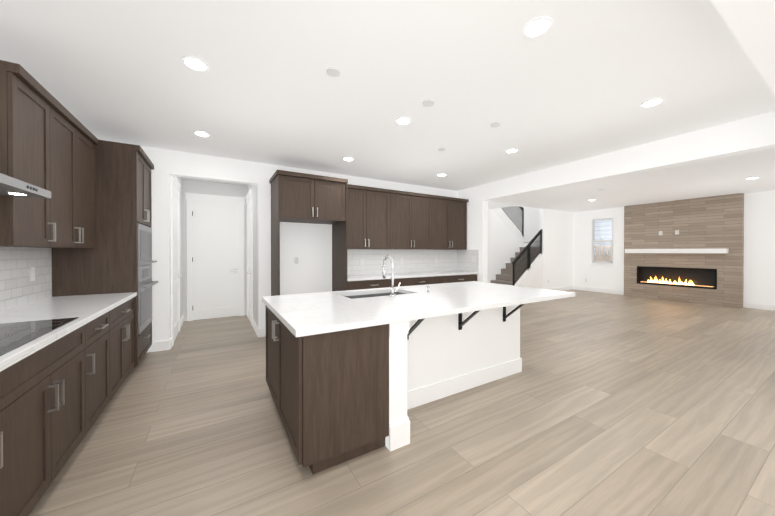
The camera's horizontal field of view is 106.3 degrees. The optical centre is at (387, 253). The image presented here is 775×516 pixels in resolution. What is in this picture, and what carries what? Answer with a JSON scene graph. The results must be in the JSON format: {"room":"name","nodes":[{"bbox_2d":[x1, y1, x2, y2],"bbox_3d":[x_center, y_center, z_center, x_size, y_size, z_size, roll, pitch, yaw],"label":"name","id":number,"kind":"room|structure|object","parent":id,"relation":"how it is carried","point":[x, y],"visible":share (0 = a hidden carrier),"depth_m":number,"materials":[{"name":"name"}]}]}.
{"room":"kitchen and living room","nodes":[
{"label":"kitchen and living room","id":0,"kind":"room"},
{"bbox_2d":[170,176,183,318],"bbox_3d":[-3.605,-0.052,4.891,0.120,2.760,1.860,0,0,-31],"label":"wall","id":1,"kind":"structure","parent":0,"point":[180,179],"depth_m":5.47,"materials":[{"name":"paint"}]},
{"bbox_2d":[170,176,180,345],"bbox_3d":[-3.325,0.082,4.581,0.044,2.495,1.036,0,0,-31],"label":"door frame","id":2,"kind":"structure","parent":1,"relation":"attached to","point":[174,180],"depth_m":4.16,"materials":[{"name":"white wood"}]},
{"bbox_2d":[168,315,183,349],"bbox_3d":[-3.483,1.263,4.823,0.014,0.130,1.874,0,0,-31],"label":"baseboard","id":3,"kind":"structure","parent":1,"relation":"attached to","point":[182,318],"depth_m":4.11,"materials":[{"name":"white wood"}]},
{"bbox_2d":[173,184,182,340],"bbox_3d":[-3.310,0.145,4.588,0.076,2.345,0.804,0,0,-31],"label":"hall door","id":4,"kind":"structure","parent":1,"relation":"in","point":[176,250],"depth_m":4.63,"materials":[{"name":"white wood"}]},
{"bbox_2d":[183,179,246,320],"bbox_3d":[-3.505,-0.058,5.960,1.080,2.760,0.120,0,0,-31],"label":"wall","id":5,"kind":"structure","parent":0,"point":[207,187],"depth_m":5.84,"materials":[{"name":"paint"}]},
{"bbox_2d":[185,192,245,320],"bbox_3d":[-3.459,0.075,5.892,1.060,2.495,0.044,0,0,-31],"label":"door frame","id":6,"kind":"structure","parent":5,"relation":"attached to","point":[190,197],"depth_m":5.75,"materials":[{"name":"white wood"}]},
{"bbox_2d":[192,200,239,319],"bbox_3d":[-3.454,0.138,5.877,0.831,2.345,0.076,0,0,-31],"label":"door","id":7,"kind":"structure","parent":5,"relation":"in","point":[216,254],"depth_m":5.89,"materials":[{"name":"white wood"}]},
{"bbox_2d":[246,184,257,325],"bbox_3d":[-2.521,-0.056,5.532,0.120,2.760,1.860,0,0,-31],"label":"wall","id":8,"kind":"structure","parent":0,"point":[255,187],"depth_m":4.97,"materials":[{"name":"paint"}]},
{"bbox_2d":[247,198,250,321],"bbox_3d":[-2.723,0.139,5.680,0.076,2.345,0.760,0,0,-31],"label":"hall door","id":9,"kind":"structure","parent":8,"relation":"in","point":[249,253],"depth_m":5.71,"materials":[{"name":"white wood"}]},
{"bbox_2d":[245,188,252,325],"bbox_3d":[-2.709,0.076,5.688,0.044,2.495,0.996,0,0,-31],"label":"door frame","id":10,"kind":"structure","parent":8,"relation":"attached to","point":[249,195],"depth_m":5.30,"materials":[{"name":"white wood"}]},
{"bbox_2d":[252,319,259,336],"bbox_3d":[-2.514,1.260,5.395,0.014,0.130,1.874,0,0,-31],"label":"baseboard","id":11,"kind":"structure","parent":8,"relation":"attached to","point":[257,330],"depth_m":4.79,"materials":[{"name":"white wood"}]},
{"bbox_2d":[141,146,456,352],"bbox_3d":[-1.139,-0.054,5.198,6.340,2.760,0.120,0,0,-31],"label":"wall","id":12,"kind":"structure","parent":0,"point":[309,245],"depth_m":4.62,"materials":[{"name":"paint"}]},
{"bbox_2d":[294,257,298,263],"bbox_3d":[-1.534,0.128,4.894,0.070,0.120,0.004,0,0,-31],"label":"outlet","id":13,"kind":"object","parent":12,"relation":"attached to","point":[296,259],"depth_m":4.89,"materials":[{"name":"plastic"}]},
{"bbox_2d":[347,184,394,248],"bbox_3d":[-0.438,-0.629,5.340,1.054,1.108,0.337,0,0,-31],"label":"upper cabinet","id":14,"kind":"object","parent":12,"relation":"attached to","point":[379,218],"depth_m":5.23,"materials":[{"name":"brown wood"}]},
{"bbox_2d":[347,249,478,274],"bbox_3d":[0.484,0.166,5.713,3.016,0.482,0.640,0,0,-31],"label":"tile backsplash","id":15,"kind":"structure","parent":12,"relation":"attached to","point":[415,260],"depth_m":6.07,"materials":[{"name":"white tile"}]},
{"bbox_2d":[391,190,434,249],"bbox_3d":[0.391,-0.631,5.830,1.114,1.108,0.337,0,0,-31],"label":"upper cabinet","id":16,"kind":"object","parent":12,"relation":"attached to","point":[414,212],"depth_m":5.73,"materials":[{"name":"brown wood"}]},
{"bbox_2d":[435,196,466,249],"bbox_3d":[1.220,-0.634,6.320,1.054,1.108,0.337,0,0,-31],"label":"upper cabinet","id":17,"kind":"object","parent":12,"relation":"attached to","point":[450,212],"depth_m":6.20,"materials":[{"name":"brown wood"}]},
{"bbox_2d":[0,0,774,211],"bbox_3d":[2.688,-2.901,4.760,12.820,2.940,10.500,0,0,-31],"label":"ceiling","id":18,"kind":"structure","parent":0,"point":[581,79],"depth_m":2.43,"materials":[{"name":"paint"}]},
{"bbox_2d":[182,56,208,71],"bbox_3d":[-1.434,-1.411,2.171,0.169,0.010,0.169,0,0,-37],"label":"recessed light","id":19,"kind":"object","parent":18,"relation":"in","point":[194,63],"depth_m":2.16,"materials":[{"name":"white"}]},
{"bbox_2d":[194,131,209,136],"bbox_3d":[-2.205,-1.418,3.457,0.169,0.010,0.169,0,0,-40],"label":"recessed light","id":20,"kind":"object","parent":18,"relation":"in","point":[200,133],"depth_m":3.44,"materials":[{"name":"white"}]},
{"bbox_2d":[326,67,339,76],"bbox_3d":[-0.423,-1.411,2.268,0.109,0.012,0.109,0,0,-37],"label":"detector","id":21,"kind":"object","parent":18,"relation":"attached to","point":[332,72],"depth_m":2.26,"materials":[{"name":"plastic"}]},
{"bbox_2d":[343,157,353,160],"bbox_3d":[-0.590,-1.424,4.399,0.169,0.010,0.169,0,0,-37],"label":"recessed light","id":22,"kind":"object","parent":18,"relation":"in","point":[345,158],"depth_m":4.39,"materials":[{"name":"white"}]},
{"bbox_2d":[395,117,410,124],"bbox_3d":[0.168,-1.417,3.117,0.169,0.010,0.169,0,0,-37],"label":"recessed light","id":23,"kind":"object","parent":18,"relation":"in","point":[401,120],"depth_m":3.10,"materials":[{"name":"white"}]},
{"bbox_2d":[423,100,433,106],"bbox_3d":[0.387,-1.414,2.746,0.109,0.012,0.109,0,0,-37],"label":"detector","id":24,"kind":"object","parent":18,"relation":"attached to","point":[428,103],"depth_m":2.73,"materials":[{"name":"plastic"}]},
{"bbox_2d":[490,122,500,127],"bbox_3d":[1.192,-1.416,3.210,0.109,0.012,0.109,0,0,-37],"label":"detector","id":25,"kind":"object","parent":18,"relation":"attached to","point":[496,124],"depth_m":3.21,"materials":[{"name":"plastic"}]},
{"bbox_2d":[505,148,517,152],"bbox_3d":[1.726,-1.422,4.037,0.169,0.010,0.169,0,0,-40],"label":"recessed light","id":26,"kind":"object","parent":18,"relation":"in","point":[512,150],"depth_m":4.01,"materials":[{"name":"white"}]},
{"bbox_2d":[522,16,552,37],"bbox_3d":[0.936,-1.409,1.817,0.169,0.010,0.169,0,0,-37],"label":"recessed light","id":27,"kind":"object","parent":18,"relation":"in","point":[537,27],"depth_m":1.81,"materials":[{"name":"white"}]},
{"bbox_2d":[640,97,663,107],"bbox_3d":[2.486,-1.414,2.732,0.169,0.010,0.169,0,0,-40],"label":"recessed light","id":28,"kind":"object","parent":18,"relation":"in","point":[655,101],"depth_m":2.72,"materials":[{"name":"white"}]},
{"bbox_2d":[29,289,774,515],"bbox_3d":[3.196,1.357,5.084,14.000,0.060,10.500,0,0,-31],"label":"floor","id":29,"kind":"structure","parent":0,"point":[605,404],"depth_m":2.14,"materials":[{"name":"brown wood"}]},
{"bbox_2d":[0,368,11,515],"bbox_3d":[-1.678,0.914,0.738,0.622,0.876,0.701,0,0,-31],"label":"base cabinet","id":30,"kind":"object","parent":29,"relation":"on","point":[5,474],"depth_m":1.22,"materials":[{"name":"brown wood"}]},
{"bbox_2d":[8,321,91,515],"bbox_3d":[-2.067,0.910,1.397,0.622,0.876,1.071,0,0,-31],"label":"base cabinet","id":31,"kind":"object","parent":29,"relation":"on","point":[56,396],"depth_m":1.51,"materials":[{"name":"brown wood"}]},
{"bbox_2d":[52,140,153,377],"bbox_3d":[-3.195,0.082,3.363,0.686,2.508,0.850,0,0,-31],"label":"tall cabinet","id":32,"kind":"object","parent":29,"relation":"on","point":[108,264],"visible":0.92,"depth_m":3.06,"materials":[{"name":"brown wood"}]},
{"bbox_2d":[138,223,157,334],"bbox_3d":[-2.907,0.283,3.534,0.100,1.225,0.756,0,0,-31],"label":"wall oven","id":33,"kind":"object","parent":32,"relation":"in","point":[146,283],"visible":0.96,"depth_m":3.43,"materials":[{"name":"silver metal"}]},
{"bbox_2d":[92,308,115,424],"bbox_3d":[-2.441,0.906,2.030,0.622,0.876,0.641,0,0,-31],"label":"base cabinet","id":34,"kind":"object","parent":29,"relation":"on","point":[104,326],"depth_m":2.29,"materials":[{"name":"brown wood"}]},
{"bbox_2d":[116,298,133,391],"bbox_3d":[-2.774,0.903,2.593,0.622,0.876,0.910,0,0,-31],"label":"base cabinet","id":35,"kind":"object","parent":29,"relation":"on","point":[124,312],"depth_m":2.80,"materials":[{"name":"brown wood"}]},
{"bbox_2d":[0,292,136,371],"bbox_3d":[-2.070,0.451,1.421,0.645,0.040,3.638,0,0,-31],"label":"countertop","id":36,"kind":"structure","parent":35,"relation":"on","point":[85,309],"depth_m":2.10,"materials":[{"name":"white stone"}]},
{"bbox_2d":[0,317,78,355],"bbox_3d":[-2.041,0.428,1.404,0.533,0.006,0.880,0,0,-31],"label":"cooktop","id":37,"kind":"object","parent":36,"relation":"in","point":[14,335],"visible":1,"depth_m":1.59,"materials":[{"name":"black glass"}]},
{"bbox_2d":[269,170,347,295],"bbox_3d":[-1.265,0.075,4.655,1.070,2.508,0.681,0,0,-31],"label":"tall cabinet","id":38,"kind":"object","parent":29,"relation":"on","point":[297,197],"visible":0.98,"depth_m":4.45,"materials":[{"name":"brown wood"}]},
{"bbox_2d":[347,278,402,289],"bbox_3d":[-0.362,0.888,5.227,1.061,0.876,0.622,0,0,-31],"label":"base cabinet","id":39,"kind":"object","parent":29,"relation":"on","point":[366,284],"depth_m":4.93,"materials":[{"name":"brown wood"}]},
{"bbox_2d":[266,304,523,473],"bbox_3d":[0.369,0.901,2.955,2.891,0.875,1.345,0,0,-31],"label":"kitchen island","id":40,"kind":"object","parent":29,"relation":"on","point":[340,397],"visible":0.65,"depth_m":1.98,"materials":[{"name":"brown wood"}]},
{"bbox_2d":[262,281,574,336],"bbox_3d":[0.391,0.557,2.975,2.930,0.268,1.410,0,0,-31],"label":"countertop","id":41,"kind":"structure","parent":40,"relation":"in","point":[301,315],"depth_m":2.49,"materials":[{"name":"white stone"}]},
{"bbox_2d":[382,255,399,296],"bbox_3d":[0.033,0.222,2.935,0.110,0.401,0.215,0,0,-31],"label":"faucet","id":42,"kind":"object","parent":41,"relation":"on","point":[392,294],"visible":1,"depth_m":2.85,"materials":[{"name":"silver metal"}]},
{"bbox_2d":[403,276,446,285],"bbox_3d":[0.473,0.886,5.720,1.122,0.876,0.622,0,0,-31],"label":"base cabinet","id":43,"kind":"object","parent":29,"relation":"on","point":[436,279],"depth_m":5.49,"materials":[{"name":"brown wood"}]},
{"bbox_2d":[447,274,476,282],"bbox_3d":[1.307,0.883,6.213,1.060,0.876,0.622,0,0,-31],"label":"base cabinet","id":44,"kind":"object","parent":29,"relation":"on","point":[472,277],"depth_m":5.98,"materials":[{"name":"brown wood"}]},
{"bbox_2d":[347,270,478,280],"bbox_3d":[0.486,0.427,5.713,3.016,0.040,0.645,0,0,-31],"label":"countertop","id":45,"kind":"structure","parent":44,"relation":"on","point":[396,275],"depth_m":5.52,"materials":[{"name":"white stone"}]},
{"bbox_2d":[488,203,542,288],"bbox_3d":[3.469,-0.290,9.871,6.044,3.180,2.273,0,0,-31],"label":"staircase","id":46,"kind":"structure","parent":29,"relation":"on","point":[507,244],"depth_m":9.98,"materials":[{"name":"paint"}]},
{"bbox_2d":[502,206,523,227],"bbox_3d":[4.286,-1.769,10.368,1.831,2.352,0.060,0,0,-31],"label":"stair railing","id":47,"kind":"object","parent":46,"relation":"on","point":[522,209],"depth_m":10.64,"materials":[{"name":"black metal"}]},
{"bbox_2d":[512,227,541,285],"bbox_3d":[4.438,0.131,9.191,1.486,1.830,0.060,0,0,-31],"label":"stair railing","id":48,"kind":"object","parent":46,"relation":"on","point":[527,248],"depth_m":9.18,"materials":[{"name":"black metal"}]},
{"bbox_2d":[624,193,743,307],"bbox_3d":[7.975,-0.069,8.016,0.179,2.759,2.340,0,0,-31],"label":"chase","id":49,"kind":"object","parent":29,"relation":"on","point":[713,222],"visible":0.83,"depth_m":7.72,"materials":[{"name":"wood plank cladding"}]},
{"bbox_2d":[625,248,727,252],"bbox_3d":[7.785,-0.059,7.973,0.189,0.120,2.040,0,0,-31],"label":"mantel shelf","id":50,"kind":"object","parent":49,"relation":"attached to","point":[724,250],"visible":1,"depth_m":7.81,"materials":[{"name":"white wood"}]},
{"bbox_2d":[637,266,716,288],"bbox_3d":[7.950,0.650,8.052,0.182,0.512,1.612,0,0,-31],"label":"fireplace insert","id":51,"kind":"object","parent":49,"relation":"attached to","point":[705,278],"visible":0.96,"depth_m":8.00,"materials":[{"name":"black metal"}]},
{"bbox_2d":[457,185,487,282],"bbox_3d":[1.113,-1.488,7.758,0.150,5.600,3.750,0,0,-31],"label":"wall","id":52,"kind":"structure","parent":0,"point":[477,222],"depth_m":6.21,"materials":[{"name":"paint"}]},
{"bbox_2d":[500,206,515,226],"bbox_3d":[2.846,-1.506,10.889,6.320,5.600,0.120,0,0,-31],"label":"wall","id":53,"kind":"structure","parent":0,"point":[510,213],"depth_m":12.19,"materials":[{"name":"paint"}]},
{"bbox_2d":[491,202,572,288],"bbox_3d":[4.070,-1.495,8.965,6.170,5.600,0.120,0,0,-31],"label":"wall","id":54,"kind":"structure","parent":0,"point":[556,226],"depth_m":9.92,"materials":[{"name":"paint"}]},
{"bbox_2d":[548,286,572,290],"bbox_3d":[5.871,1.234,9.978,1.814,0.130,0.034,0,0,-31],"label":"baseboard","id":55,"kind":"structure","parent":54,"relation":"attached to","point":[566,287],"depth_m":10.07,"materials":[{"name":"white wood"}]},
{"bbox_2d":[482,111,774,200],"bbox_3d":[3.027,-1.265,4.499,0.170,0.330,3.810,0,0,-31],"label":"beam","id":56,"kind":"structure","parent":0,"point":[749,134],"depth_m":3.71,"materials":[{"name":"paint"}]},
{"bbox_2d":[516,190,774,306],"bbox_3d":[7.407,-1.497,9.264,0.120,5.600,7.560,0,0,-31],"label":"wall","id":57,"kind":"structure","parent":0,"point":[759,247],"depth_m":9.13,"materials":[{"name":"paint"}]},
{"bbox_2d":[573,286,623,294],"bbox_3d":[7.065,1.236,9.727,0.014,0.130,1.560,0,0,-31],"label":"baseboard","id":58,"kind":"structure","parent":57,"relation":"attached to","point":[612,291],"depth_m":9.70,"materials":[{"name":"white wood"}]},
{"bbox_2d":[589,218,614,266],"bbox_3d":[7.136,-0.345,9.650,0.140,1.602,0.730,0,0,-31],"label":"window","id":59,"kind":"structure","parent":57,"relation":"in","point":[603,264],"depth_m":9.66,"materials":[{"name":"plastic"}]},
{"bbox_2d":[745,302,774,310],"bbox_3d":[8.960,1.254,6.520,0.014,0.130,1.190,0,0,-31],"label":"baseboard","id":60,"kind":"structure","parent":57,"relation":"attached to","point":[747,305],"depth_m":6.84,"materials":[{"name":"white wood"}]},
{"bbox_2d":[711,0,774,94],"bbox_3d":[1.057,-1.335,1.012,5.630,0.150,0.190,0,0,-31],"label":"header beam","id":61,"kind":"structure","parent":0,"point":[750,24],"depth_m":1.64,"materials":[{"name":"paint"}]},
{"bbox_3d":[-1.909,-0.027,0.388,0.120,2.760,7.620,0,0,-31],"label":"wall","id":62,"kind":"structure","parent":0,"visible":0},
{"bbox_2d":[0,173,50,198],"bbox_3d":[-2.116,-0.391,1.341,0.489,0.102,0.875,0,0,-31],"label":"range hood","id":63,"kind":"object","parent":62,"relation":"attached to","point":[10,186],"visible":1,"depth_m":1.62,"materials":[{"name":"silver metal"}]},
{"bbox_2d":[0,247,51,310],"bbox_3d":[-2.344,0.045,1.257,0.009,0.772,3.638,0,0,-31],"label":"tile backsplash","id":64,"kind":"structure","parent":62,"relation":"attached to","point":[18,287],"depth_m":2.41,"materials":[{"name":"white tile"}]},
{"bbox_2d":[30,267,34,280],"bbox_3d":[-3.086,0.181,2.527,0.003,0.120,0.070,0,0,-31],"label":"outlet","id":65,"kind":"object","parent":64,"relation":"attached to","point":[32,270],"depth_m":2.52,"materials":[{"name":"plastic"}]},
{"bbox_2d":[0,60,59,247],"bbox_3d":[-2.559,-0.604,1.921,0.317,1.118,0.528,0,0,-31],"label":"upper cabinet","id":66,"kind":"object","parent":62,"relation":"attached to","point":[48,141],"depth_m":1.93,"materials":[{"name":"brown wood"}]},
{"bbox_2d":[56,100,95,247],"bbox_3d":[-2.885,-0.608,2.471,0.317,1.118,0.993,0,0,-31],"label":"upper cabinet","id":67,"kind":"object","parent":62,"relation":"attached to","point":[75,156],"depth_m":2.55,"materials":[{"name":"brown wood"}]},
{"label":"outside","id":68,"kind":"structure","parent":0,"visible":0},
{"bbox_2d":[594,219,611,260],"bbox_3d":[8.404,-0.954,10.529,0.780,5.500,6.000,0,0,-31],"label":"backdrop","id":69,"kind":"structure","parent":68,"point":[606,234],"depth_m":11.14,"materials":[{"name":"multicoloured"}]}
]}

